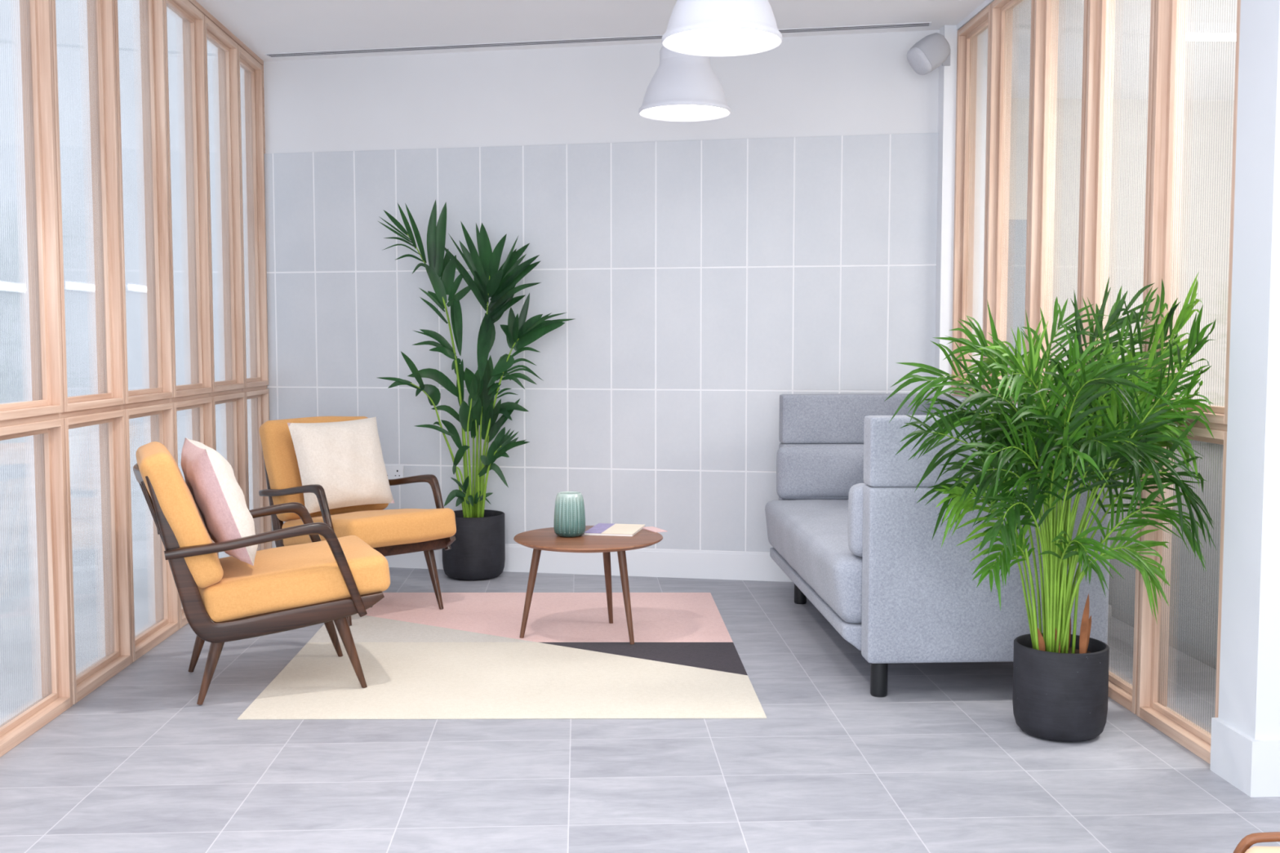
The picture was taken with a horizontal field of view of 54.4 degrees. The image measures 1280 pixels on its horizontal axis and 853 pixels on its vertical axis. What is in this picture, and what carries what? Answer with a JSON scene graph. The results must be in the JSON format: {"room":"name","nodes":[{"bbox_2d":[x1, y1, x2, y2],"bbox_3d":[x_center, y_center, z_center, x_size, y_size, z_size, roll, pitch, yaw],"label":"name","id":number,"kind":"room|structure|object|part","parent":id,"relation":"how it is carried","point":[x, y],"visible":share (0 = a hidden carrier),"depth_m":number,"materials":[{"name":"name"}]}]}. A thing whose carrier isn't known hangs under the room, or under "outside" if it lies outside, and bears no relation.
{"room":"office lounge","nodes":[
{"label":"office lounge","id":0,"kind":"room"},
{"bbox_2d":[237,44,271,551],"bbox_3d":[-2.144,-0.600,6.791,0.100,2.805,0.506,0,4,-3],"label":"window","id":1,"kind":"structure","parent":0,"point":[255,390],"depth_m":6.98,"materials":[{"name":"brown wood"}]},
{"bbox_3d":[-2.142,-1.108,6.757,0.095,1.783,0.495,0,4,-3],"label":"sash","id":2,"kind":"part","parent":1,"relation":"part of","materials":[{"name":"brown wood"}]},
{"bbox_3d":[-2.142,0.300,6.851,0.095,1.000,0.495,0,4,-3],"label":"sash","id":3,"kind":"part","parent":1,"relation":"part of","materials":[{"name":"brown wood"}]},
{"bbox_2d":[442,509,505,580],"bbox_3d":[-0.897,0.639,6.712,0.336,0.342,0.336,0,4,-3],"label":"pot","id":4,"kind":"object","parent":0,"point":[477,551],"depth_m":6.57,"materials":[{"name":"ceramic"}]},
{"bbox_2d":[263,30,939,552],"bbox_3d":[-0.193,-0.612,6.779,4.050,2.830,0.211,1,4,11],"label":"wall","id":5,"kind":"structure","parent":0,"point":[708,273],"depth_m":6.65,"materials":[{"name":"grey tile"}]},
{"bbox_2d":[187,0,267,387],"bbox_3d":[-2.045,-0.479,4.783,0.103,2.830,4.576,0,4,-3],"label":"trim","id":6,"kind":"structure","parent":5,"relation":"attached to","point":[194,2],"depth_m":6.35,"materials":[{"name":"brown wood"}]},
{"bbox_2d":[385,465,404,479],"bbox_3d":[-1.388,0.258,6.955,0.140,0.086,0.012,1,4,11],"label":"wall socket","id":7,"kind":"object","parent":5,"relation":"attached to","point":[393,472],"visible":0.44,"depth_m":6.95,"materials":[{"name":"white plastic"}]},
{"bbox_2d":[271,541,792,582],"bbox_3d":[-0.298,0.731,6.783,3.695,0.150,0.019,1,4,11],"label":"baseboard","id":8,"kind":"structure","parent":5,"relation":"attached to","point":[670,563],"depth_m":6.71,"materials":[{"name":"white paint"}]},
{"bbox_2d":[906,32,950,75],"bbox_3d":[1.435,-1.817,6.077,0.263,0.195,0.156,-1,4,-19],"label":"wall speaker","id":9,"kind":"object","parent":5,"relation":"attached to","point":[926,55],"visible":1,"depth_m":6.01,"materials":[{"name":"grey plastic"}]},
{"bbox_2d":[906,47,931,75],"bbox_3d":[1.358,-1.778,6.055,0.101,0.120,0.138,-1,4,-14],"label":"grille","id":10,"kind":"object","parent":9,"relation":"attached to","point":[919,59],"depth_m":6.01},
{"bbox_2d":[934,25,987,395],"bbox_3d":[1.618,-0.591,6.464,0.235,2.830,0.395,0,4,-3],"label":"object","id":11,"kind":"structure","parent":5,"relation":"attached to","point":[947,74],"depth_m":6.23,"materials":[{"name":"white paint"}]},
{"bbox_2d":[951,4,991,397],"bbox_3d":[1.635,-0.549,6.023,0.100,2.805,0.508,0,4,-3],"label":"window","id":12,"kind":"structure","parent":5,"relation":"in","point":[966,39],"depth_m":6.19,"materials":[{"name":"brown wood"}]},
{"bbox_3d":[1.633,0.351,6.082,0.095,1.000,0.497,0,4,-3],"label":"sash","id":13,"kind":"part","parent":12,"relation":"part of","materials":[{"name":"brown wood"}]},
{"bbox_2d":[0,403,1279,852],"bbox_3d":[-0.779,0.290,16.036,14.000,0.200,48.000,0,4,-3],"label":"floor","id":14,"kind":"structure","parent":0,"point":[941,762],"depth_m":3.75,"materials":[{"name":"grey tile"}]},
{"bbox_2d":[0,0,72,757],"bbox_3d":[-2.005,-0.411,3.944,0.100,2.805,0.578,0,4,-3],"label":"window","id":15,"kind":"structure","parent":14,"relation":"on","point":[40,417],"depth_m":4.20,"materials":[{"name":"brown wood"}]},
{"bbox_3d":[-2.003,-0.918,3.910,0.095,1.783,0.568,0,4,-3],"label":"sash","id":16,"kind":"part","parent":15,"relation":"part of","materials":[{"name":"brown wood"}]},
{"bbox_3d":[-2.003,0.490,4.004,0.095,1.000,0.568,0,4,-3],"label":"sash","id":17,"kind":"part","parent":15,"relation":"part of","materials":[{"name":"brown wood"}]},
{"bbox_2d":[51,0,132,704],"bbox_3d":[-2.034,-0.449,4.521,0.100,2.805,0.578,0,4,-3],"label":"window","id":18,"kind":"structure","parent":14,"relation":"on","point":[104,409],"depth_m":4.75,"materials":[{"name":"brown wood"}]},
{"bbox_3d":[-2.031,-0.957,4.487,0.095,1.783,0.568,0,4,-3],"label":"sash","id":19,"kind":"part","parent":18,"relation":"part of","materials":[{"name":"brown wood"}]},
{"bbox_3d":[-2.031,0.452,4.581,0.095,1.000,0.568,0,4,-3],"label":"sash","id":20,"kind":"part","parent":18,"relation":"part of","materials":[{"name":"brown wood"}]},
{"bbox_2d":[114,0,179,662],"bbox_3d":[-2.062,-0.487,5.097,0.100,2.805,0.578,0,4,-3],"label":"window","id":21,"kind":"structure","parent":14,"relation":"on","point":[154,402],"depth_m":5.32,"materials":[{"name":"brown wood"}]},
{"bbox_3d":[-2.059,-0.995,5.064,0.095,1.783,0.568,0,4,-3],"label":"sash","id":22,"kind":"part","parent":21,"relation":"part of","materials":[{"name":"brown wood"}]},
{"bbox_3d":[-2.059,0.413,5.157,0.095,1.000,0.568,0,4,-3],"label":"sash","id":23,"kind":"part","parent":21,"relation":"part of","materials":[{"name":"brown wood"}]},
{"bbox_2d":[164,0,214,628],"bbox_3d":[-2.090,-0.526,5.674,0.100,2.805,0.578,0,4,-3],"label":"window","id":24,"kind":"structure","parent":14,"relation":"on","point":[195,396],"depth_m":5.88,"materials":[{"name":"brown wood"}]},
{"bbox_3d":[-2.087,-1.034,5.640,0.095,1.783,0.568,0,4,-3],"label":"sash","id":25,"kind":"part","parent":24,"relation":"part of","materials":[{"name":"brown wood"}]},
{"bbox_3d":[-2.087,0.375,5.734,0.095,1.000,0.568,0,4,-3],"label":"sash","id":26,"kind":"part","parent":24,"relation":"part of","materials":[{"name":"brown wood"}]},
{"bbox_2d":[204,15,247,557],"bbox_3d":[-2.118,-0.564,6.250,0.100,2.805,0.578,0,4,-3],"label":"window","id":27,"kind":"structure","parent":14,"relation":"on","point":[229,392],"depth_m":6.47,"materials":[{"name":"brown wood"}]},
{"bbox_3d":[-2.116,-1.072,6.217,0.095,1.783,0.568,0,4,-3],"label":"sash","id":28,"kind":"part","parent":27,"relation":"part of","materials":[{"name":"brown wood"}]},
{"bbox_3d":[-2.116,0.336,6.311,0.095,1.000,0.568,0,4,-3],"label":"sash","id":29,"kind":"part","parent":27,"relation":"part of","materials":[{"name":"brown wood"}]},
{"bbox_2d":[377,200,573,580],"bbox_3d":[-0.857,-0.188,6.618,1.034,2.006,0.416,0,4,-3],"label":"potted palm","id":30,"kind":"object","parent":14,"relation":"on","point":[477,551],"visible":0.96,"depth_m":6.57,"materials":[{"name":"green plant"}]},
{"bbox_2d":[237,592,766,719],"bbox_3d":[-0.496,0.907,5.222,1.801,0.003,2.190,0,4,-3],"label":"rug","id":31,"kind":"object","parent":14,"relation":"on","point":[468,658],"visible":0.84,"depth_m":4.89,"materials":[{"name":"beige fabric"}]},
{"bbox_2d":[133,441,390,705],"bbox_3d":[-1.402,0.499,4.605,0.865,0.892,0.662,-2,4,-23],"label":"armchair","id":32,"kind":"object","parent":31,"relation":"on","point":[223,600],"visible":1,"depth_m":4.35,"materials":[{"name":"orange fabric"}]},
{"bbox_3d":[-1.768,0.167,4.423,0.063,0.056,0.516,-2,4,-23],"label":"rail","id":33,"kind":"part","parent":32,"relation":"part of","materials":[{"name":"brown wood"}]},
{"bbox_2d":[135,441,223,588],"bbox_3d":[-1.663,0.305,4.478,0.263,0.488,0.597,-2,4,-23],"label":"cushion","id":34,"kind":"object","parent":32,"relation":"on","point":[179,522],"depth_m":4.22,"materials":[{"name":"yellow fabric"}]},
{"bbox_3d":[-1.669,0.802,4.755,0.113,0.269,0.045,-2,4,-23],"label":"leg","id":35,"kind":"part","parent":32,"relation":"part of","materials":[{"name":"brown wood"}]},
{"bbox_3d":[-1.490,0.829,4.341,0.113,0.269,0.045,-2,4,-23],"label":"leg","id":36,"kind":"part","parent":32,"relation":"part of","materials":[{"name":"brown wood"}]},
{"bbox_2d":[180,437,257,565],"bbox_3d":[-1.532,0.265,4.521,0.226,0.425,0.492,-2,4,-28],"label":"cushion","id":37,"kind":"object","parent":32,"relation":"on","point":[210,478],"visible":0.86,"depth_m":4.34,"materials":[{"name":"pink fabric"}]},
{"bbox_3d":[-1.530,0.480,4.880,0.677,0.350,0.048,-2,4,-23],"label":"armrest","id":38,"kind":"part","parent":32,"relation":"part of","materials":[{"name":"brown wood"}]},
{"bbox_3d":[-1.296,0.444,4.353,0.796,0.598,0.032,-2,4,-23],"label":"frame","id":39,"kind":"part","parent":32,"relation":"part of","materials":[{"name":"brown wood"}]},
{"bbox_3d":[-1.288,0.517,4.321,0.677,0.350,0.048,-2,4,-23],"label":"armrest","id":40,"kind":"part","parent":32,"relation":"part of","materials":[{"name":"brown wood"}]},
{"bbox_2d":[198,535,390,622],"bbox_3d":[-1.311,0.559,4.647,0.666,0.205,0.585,-2,4,-23],"label":"seat cushion","id":41,"kind":"object","parent":32,"relation":"on","point":[303,582],"depth_m":4.42,"materials":[{"name":"yellow fabric"}]},
{"bbox_3d":[-1.245,0.774,4.948,0.126,0.300,0.045,-2,4,-23],"label":"leg","id":42,"kind":"part","parent":32,"relation":"part of","materials":[{"name":"brown wood"}]},
{"bbox_3d":[-1.058,0.802,4.516,0.126,0.300,0.045,-2,4,-23],"label":"leg","id":43,"kind":"part","parent":32,"relation":"part of","materials":[{"name":"brown wood"}]},
{"bbox_2d":[258,416,456,625],"bbox_3d":[-1.340,0.413,5.904,0.662,0.892,0.865,-4,5,-44],"label":"armchair","id":44,"kind":"object","parent":31,"relation":"on","point":[390,532],"visible":0.6,"depth_m":5.79,"materials":[{"name":"orange fabric"}]},
{"bbox_3d":[-1.534,0.353,5.712,0.032,0.598,0.796,-4,5,-44],"label":"frame","id":45,"kind":"part","parent":44,"relation":"part of","materials":[{"name":"brown wood"}]},
{"bbox_3d":[-1.565,0.426,5.696,0.048,0.350,0.677,-4,5,-44],"label":"armrest","id":46,"kind":"part","parent":44,"relation":"part of","materials":[{"name":"brown wood"}]},
{"bbox_2d":[258,416,388,521],"bbox_3d":[-1.540,0.198,6.092,0.597,0.488,0.263,-4,5,-44],"label":"cushion","id":47,"kind":"object","parent":44,"relation":"on","point":[280,460],"depth_m":5.91,"materials":[{"name":"yellow fabric"}]},
{"bbox_2d":[287,417,394,513],"bbox_3d":[-1.432,0.180,5.980,0.222,0.428,0.489,4,5,44],"label":"cushion","id":48,"kind":"object","parent":44,"relation":"on","point":[344,458],"visible":0.96,"depth_m":5.91,"materials":[{"name":"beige fabric"}]},
{"bbox_3d":[-1.319,0.733,5.564,0.045,0.300,0.126,-4,5,-44],"label":"leg","id":49,"kind":"part","parent":44,"relation":"part of","materials":[{"name":"brown wood"}]},
{"bbox_2d":[281,507,456,547],"bbox_3d":[-1.272,0.480,5.837,0.585,0.205,0.666,-4,5,-44],"label":"seat cushion","id":50,"kind":"object","parent":44,"relation":"on","point":[378,527],"depth_m":5.65,"materials":[{"name":"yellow fabric"}]},
{"bbox_3d":[-1.094,0.557,5.660,0.514,0.050,0.039,-4,5,-44],"label":"rail","id":51,"kind":"part","parent":44,"relation":"part of","materials":[{"name":"brown wood"}]},
{"bbox_3d":[-1.129,0.397,6.122,0.048,0.350,0.677,-4,5,-44],"label":"armrest","id":52,"kind":"part","parent":44,"relation":"part of","materials":[{"name":"brown wood"}]},
{"bbox_3d":[-0.982,0.711,5.893,0.045,0.300,0.126,-4,5,-44],"label":"leg","id":53,"kind":"part","parent":44,"relation":"part of","materials":[{"name":"brown wood"}]},
{"bbox_3d":[-1.151,0.328,6.086,0.032,0.598,0.796,-4,5,-44],"label":"frame","id":54,"kind":"part","parent":44,"relation":"part of","materials":[{"name":"brown wood"}]},
{"bbox_2d":[513,525,662,644],"bbox_3d":[-0.219,0.683,5.308,0.634,0.433,0.634,0,4,-3],"label":"coffee table","id":55,"kind":"object","parent":31,"relation":"on","point":[544,539],"visible":0.87,"depth_m":5.19,"materials":[{"name":"brown wood"}]},
{"bbox_3d":[-0.463,0.695,5.293,0.101,0.412,0.035,0,4,-3],"label":"leg","id":56,"kind":"part","parent":55,"relation":"part of","materials":[{"name":"brown wood"}]},
{"bbox_2d":[553,491,585,537],"bbox_3d":[-0.300,0.374,5.300,0.135,0.185,0.135,-1,4,-21],"label":"vase","id":57,"kind":"object","parent":55,"relation":"on","point":[569,521],"visible":1,"depth_m":5.25,"materials":[{"name":"green ceramic"}]},
{"bbox_3d":[-0.142,0.679,5.531,0.035,0.412,0.098,1,4,19],"label":"leg","id":58,"kind":"part","parent":55,"relation":"part of","materials":[{"name":"brown wood"}]},
{"bbox_2d":[584,523,644,536],"bbox_3d":[-0.108,0.452,5.448,0.214,0.010,0.284,1,4,11],"label":"magazine","id":59,"kind":"object","parent":55,"relation":"on","point":[600,529],"visible":1,"depth_m":5.41,"materials":[{"name":"white paper"}]},
{"bbox_3d":[-0.176,0.446,5.461,0.077,0.002,0.284,1,4,11],"label":"purple panel","id":60,"kind":"part","parent":59,"relation":"part of","materials":[{"name":"purple paper"}]},
{"bbox_3d":[-0.062,0.701,5.195,0.086,0.411,0.035,3,5,40],"label":"leg","id":61,"kind":"part","parent":55,"relation":"part of","materials":[{"name":"brown wood"}]},
{"bbox_2d":[642,526,666,532],"bbox_3d":[0.060,0.453,5.481,0.060,0.003,0.150,-2,4,-25],"label":"magazine","id":62,"kind":"object","parent":55,"relation":"on","point":[652,529],"visible":0.93,"depth_m":5.47,"materials":[{"name":"pink paper"}]},
{"bbox_2d":[764,393,1111,697],"bbox_3d":[1.124,0.400,5.324,0.955,1.005,1.988,0,4,-3],"label":"sofa","id":63,"kind":"object","parent":14,"relation":"on","point":[846,526],"visible":0.71,"depth_m":4.35,"materials":[{"name":"grey fabric"}]},
{"bbox_3d":[0.777,0.777,6.025,0.061,0.158,0.061,0,4,-3],"label":"leg","id":64,"kind":"part","parent":63,"relation":"part of","materials":[{"name":"black metal"}]},
{"bbox_2d":[764,499,862,623],"bbox_3d":[1.002,0.536,5.327,0.710,0.279,1.744,0,4,-3],"label":"seat cushion","id":65,"kind":"object","parent":63,"relation":"on","point":[809,538],"depth_m":5.02,"materials":[{"name":"grey fabric"}]},
{"bbox_3d":[1.078,0.702,5.342,0.787,0.095,1.750,0,4,-3],"label":"seat","id":66,"kind":"part","parent":63,"relation":"part of","materials":[{"name":"grey fabric"}]},
{"bbox_2d":[776,444,863,499],"bbox_3d":[0.955,0.227,6.137,0.566,0.277,0.125,0,4,-3],"label":"cushion","id":67,"kind":"object","parent":63,"relation":"on","point":[803,471],"depth_m":6.08,"materials":[{"name":"grey fabric"}]},
{"bbox_3d":[1.129,0.392,6.260,0.855,0.620,0.123,0,4,-3],"label":"panel","id":68,"kind":"part","parent":63,"relation":"part of","materials":[{"name":"grey fabric"}]},
{"bbox_2d":[848,483,866,556],"bbox_3d":[1.035,0.336,4.493,0.566,0.277,0.145,0,4,-3],"label":"cushion","id":69,"kind":"object","parent":63,"relation":"on","point":[856,497],"depth_m":4.44,"materials":[{"name":"grey fabric"}]},
{"bbox_3d":[1.129,-0.040,6.231,0.855,0.249,0.123,0,4,-3],"label":"panel","id":70,"kind":"part","parent":63,"relation":"part of","materials":[{"name":"grey fabric"}]},
{"bbox_3d":[0.854,0.882,4.445,0.061,0.158,0.061,0,4,-3],"label":"leg","id":71,"kind":"part","parent":63,"relation":"part of","materials":[{"name":"black metal"}]},
{"bbox_3d":[1.536,0.332,5.340,0.130,0.862,1.750,0,4,-3],"label":"panel","id":72,"kind":"part","parent":63,"relation":"part of","materials":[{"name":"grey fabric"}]},
{"bbox_3d":[1.220,0.516,4.401,0.855,0.620,0.123,0,4,-3],"label":"panel","id":73,"kind":"part","parent":63,"relation":"part of","materials":[{"name":"grey fabric"}]},
{"bbox_3d":[1.220,0.084,4.372,0.855,0.249,0.123,0,4,-3],"label":"panel","id":74,"kind":"part","parent":63,"relation":"part of","materials":[{"name":"grey fabric"}]},
{"bbox_2d":[983,0,1034,404],"bbox_3d":[1.661,-0.514,5.495,0.100,2.805,0.550,0,4,-3],"label":"window","id":75,"kind":"structure","parent":14,"relation":"on","point":[1002,11],"depth_m":5.69,"materials":[{"name":"brown wood"}]},
{"bbox_2d":[1006,219,1026,377],"bbox_3d":[2.134,-0.248,7.563,0.440,2.000,0.080,0,4,-3],"label":"screen panel","id":76,"kind":"object","parent":14,"relation":"on","point":[1017,236],"visible":0.09,"depth_m":7.49,"materials":[{"name":"glass"}]},
{"bbox_2d":[884,272,1217,742],"bbox_3d":[1.236,0.267,3.796,0.980,1.472,0.713,0,4,1],"label":"potted palm","id":77,"kind":"object","parent":14,"relation":"on","point":[1060,677],"visible":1,"depth_m":3.84,"materials":[{"name":"green plant"}]},
{"bbox_2d":[1026,0,1088,408],"bbox_3d":[1.688,-0.477,4.947,0.100,2.805,0.550,0,4,-3],"label":"window","id":78,"kind":"structure","parent":14,"relation":"on","point":[1046,11],"depth_m":5.14,"materials":[{"name":"brown wood"}]},
{"bbox_2d":[1079,0,1155,714],"bbox_3d":[1.715,-0.441,4.399,0.100,2.805,0.550,0,4,-3],"label":"window","id":79,"kind":"structure","parent":14,"relation":"on","point":[1100,13],"depth_m":4.59,"materials":[{"name":"brown wood"}]},
{"bbox_3d":[1.712,-0.949,4.365,0.095,1.783,0.539,0,4,-3],"label":"sash","id":80,"kind":"part","parent":79,"relation":"part of","materials":[{"name":"brown wood"}]},
{"bbox_3d":[1.712,0.460,4.459,0.095,1.000,0.539,0,4,-3],"label":"sash","id":81,"kind":"part","parent":79,"relation":"part of","materials":[{"name":"brown wood"}]},
{"bbox_2d":[1108,440,1223,669],"bbox_3d":[2.390,0.493,4.825,0.440,0.885,1.940,0,4,-3],"label":"window glass","id":82,"kind":"object","parent":14,"relation":"on","point":[1194,591],"visible":0.31,"depth_m":4.91,"materials":[{"name":"clear glass"}]},
{"bbox_2d":[1233,831,1279,852],"bbox_3d":[1.008,0.868,1.521,0.443,0.578,0.454,0,4,5],"label":"wooden chair","id":83,"kind":"object","parent":14,"relation":"on","point":[1243,846],"visible":1,"depth_m":1.73,"materials":[{"name":"brown wood"}]},
{"bbox_2d":[195,0,1237,100],"bbox_3d":[1.272,-1.850,2.949,6.560,0.150,10.400,0,4,-3],"label":"ceiling","id":84,"kind":"structure","parent":0,"point":[264,26],"depth_m":6.13,"materials":[{"name":"white paint"}]},
{"bbox_2d":[264,22,931,57],"bbox_3d":[-0.302,-2.008,6.476,3.542,0.004,0.069,1,4,11],"label":"linear air slot","id":85,"kind":"object","parent":84,"relation":"attached to","point":[922,24],"visible":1,"depth_m":6.50,"materials":[{"name":"grey metal"}]},
{"bbox_2d":[638,45,731,121],"bbox_3d":[0.188,-1.621,5.218,0.389,0.609,0.389,0,4,-3],"label":"pendant lamp","id":86,"kind":"object","parent":84,"relation":"hanging from","point":[683,87],"visible":0.76,"depth_m":5.12,"materials":[{"name":"white metal"}]},
{"bbox_2d":[643,105,726,118],"bbox_3d":[0.188,-1.332,5.237,0.352,0.006,0.352,0,4,-3],"label":"diffuser","id":87,"kind":"object","parent":86,"relation":"attached to","point":[649,111],"depth_m":5.25,"materials":[{"name":"white"}]},
{"bbox_2d":[661,0,782,56],"bbox_3d":[0.264,-1.539,3.986,0.389,0.609,0.389,0,4,-3],"label":"pendant lamp","id":88,"kind":"object","parent":84,"relation":"hanging from","point":[702,28],"visible":1,"depth_m":3.91,"materials":[{"name":"white painted metal"}]},
{"bbox_2d":[666,27,777,52],"bbox_3d":[0.264,-1.250,4.005,0.352,0.006,0.352,0,4,-3],"label":"diffuser","id":89,"kind":"object","parent":88,"relation":"attached to","point":[678,39],"depth_m":4.01,"materials":[{"name":"white"}]},
{"bbox_2d":[1186,22,1236,40],"bbox_3d":[2.827,-1.959,6.179,0.380,0.062,0.120,0,4,-3],"label":"lamp","id":90,"kind":"object","parent":84,"relation":"attached to","point":[1195,31],"visible":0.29,"depth_m":6.12,"materials":[{"name":"white"}]},
{"bbox_2d":[1186,32,1235,40],"bbox_3d":[2.827,-1.934,6.180,0.360,0.012,0.100,0,4,-3],"label":"diffuser","id":91,"kind":"object","parent":90,"relation":"attached to","point":[1189,36],"depth_m":6.15,"materials":[{"name":"white"}]},
{"bbox_2d":[1012,632,1109,742],"bbox_3d":[1.357,0.844,4.021,0.292,0.292,0.292,0,4,-3],"label":"pot","id":92,"kind":"object","parent":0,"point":[1060,690],"depth_m":3.90,"materials":[{"name":"ceramic"}]},
{"bbox_2d":[1008,97,1234,406],"bbox_3d":[2.852,-0.708,8.220,2.500,2.830,0.200,0,4,-3],"label":"wall","id":93,"kind":"structure","parent":0,"point":[1208,125],"depth_m":8.09,"materials":[{"name":"paint"}]},
{"bbox_2d":[1217,0,1279,739],"bbox_3d":[2.367,-0.394,3.506,1.328,2.830,0.200,0,4,-3],"label":"wall","id":94,"kind":"structure","parent":0,"point":[1249,687],"depth_m":3.46,"materials":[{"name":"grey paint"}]},
{"bbox_2d":[956,0,994,30],"bbox_3d":[1.687,-1.888,4.828,0.104,0.024,2.700,0,4,-3],"label":"trim","id":95,"kind":"structure","parent":94,"relation":"attached to","point":[987,2],"depth_m":5.90,"materials":[{"name":"white paint"}]},
{"bbox_2d":[1136,0,1240,764],"bbox_3d":[1.742,-0.404,3.852,0.100,2.805,0.548,0,4,-3],"label":"window","id":96,"kind":"structure","parent":94,"relation":"in","point":[1171,15],"depth_m":4.06,"materials":[{"name":"brown wood"}]},
{"bbox_3d":[1.739,0.496,3.912,0.095,1.000,0.537,0,4,-3],"label":"sash","id":97,"kind":"part","parent":96,"relation":"part of","materials":[{"name":"brown wood"}]},
{"bbox_3d":[1.739,-0.912,3.818,0.095,1.783,0.537,0,4,-3],"label":"sash","id":98,"kind":"part","parent":96,"relation":"part of","materials":[{"name":"brown wood"}]},
{"bbox_2d":[1209,717,1279,797],"bbox_3d":[2.359,0.940,3.588,1.345,0.157,0.222,0,4,-3],"label":"baseboard","id":99,"kind":"structure","parent":94,"relation":"attached to","point":[1250,765],"depth_m":3.48,"materials":[{"name":"grey paint"}]},
{"label":"outside","id":100,"kind":"structure","parent":0,"visible":0},
{"bbox_2d":[0,0,251,448],"bbox_3d":[-7.921,-3.179,15.456,0.300,7.200,48.000,0,4,-3],"label":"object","id":101,"kind":"structure","parent":100,"point":[72,39],"depth_m":17.77,"materials":[{"name":"clear glass"}]},
{"bbox_2d":[0,280,26,293],"bbox_3d":[-7.718,-1.703,15.112,0.062,0.120,1.100,0,4,-3],"label":"lamp","id":102,"kind":"object","parent":101,"relation":"attached to","point":[10,286],"visible":1,"depth_m":15.28,"materials":[{"name":"white"}]},
{"bbox_2d":[0,283,26,290],"bbox_3d":[-7.693,-1.703,15.114,0.012,0.064,1.040,0,4,-3],"label":"diffuser","id":103,"kind":"object","parent":102,"relation":"attached to","point":[3,286],"depth_m":15.28,"materials":[{"name":"white"}]},
{"bbox_2d":[63,280,95,292],"bbox_3d":[-7.830,-1.956,17.408,0.062,0.120,1.100,0,4,-3],"label":"lamp","id":104,"kind":"object","parent":101,"relation":"attached to","point":[68,285],"visible":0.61,"depth_m":17.31,"materials":[{"name":"white"}]},
{"bbox_2d":[66,282,94,290],"bbox_3d":[-7.806,-1.956,17.409,0.012,0.064,1.040,0,4,-3],"label":"diffuser","id":105,"kind":"object","parent":104,"relation":"attached to","point":[69,286],"depth_m":17.34,"materials":[{"name":"white"}]},
{"bbox_2d":[124,282,146,293],"bbox_3d":[-7.944,-2.192,19.735,0.062,0.120,1.100,0,4,-3],"label":"lamp","id":106,"kind":"object","parent":101,"relation":"attached to","point":[129,286],"visible":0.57,"depth_m":19.54,"materials":[{"name":"white"}]},
{"bbox_2d":[128,284,146,291],"bbox_3d":[-7.920,-2.192,19.736,0.012,0.064,1.040,0,4,-3],"label":"diffuser","id":107,"kind":"object","parent":106,"relation":"attached to","point":[131,287],"depth_m":19.58,"materials":[{"name":"white"}]}
]}

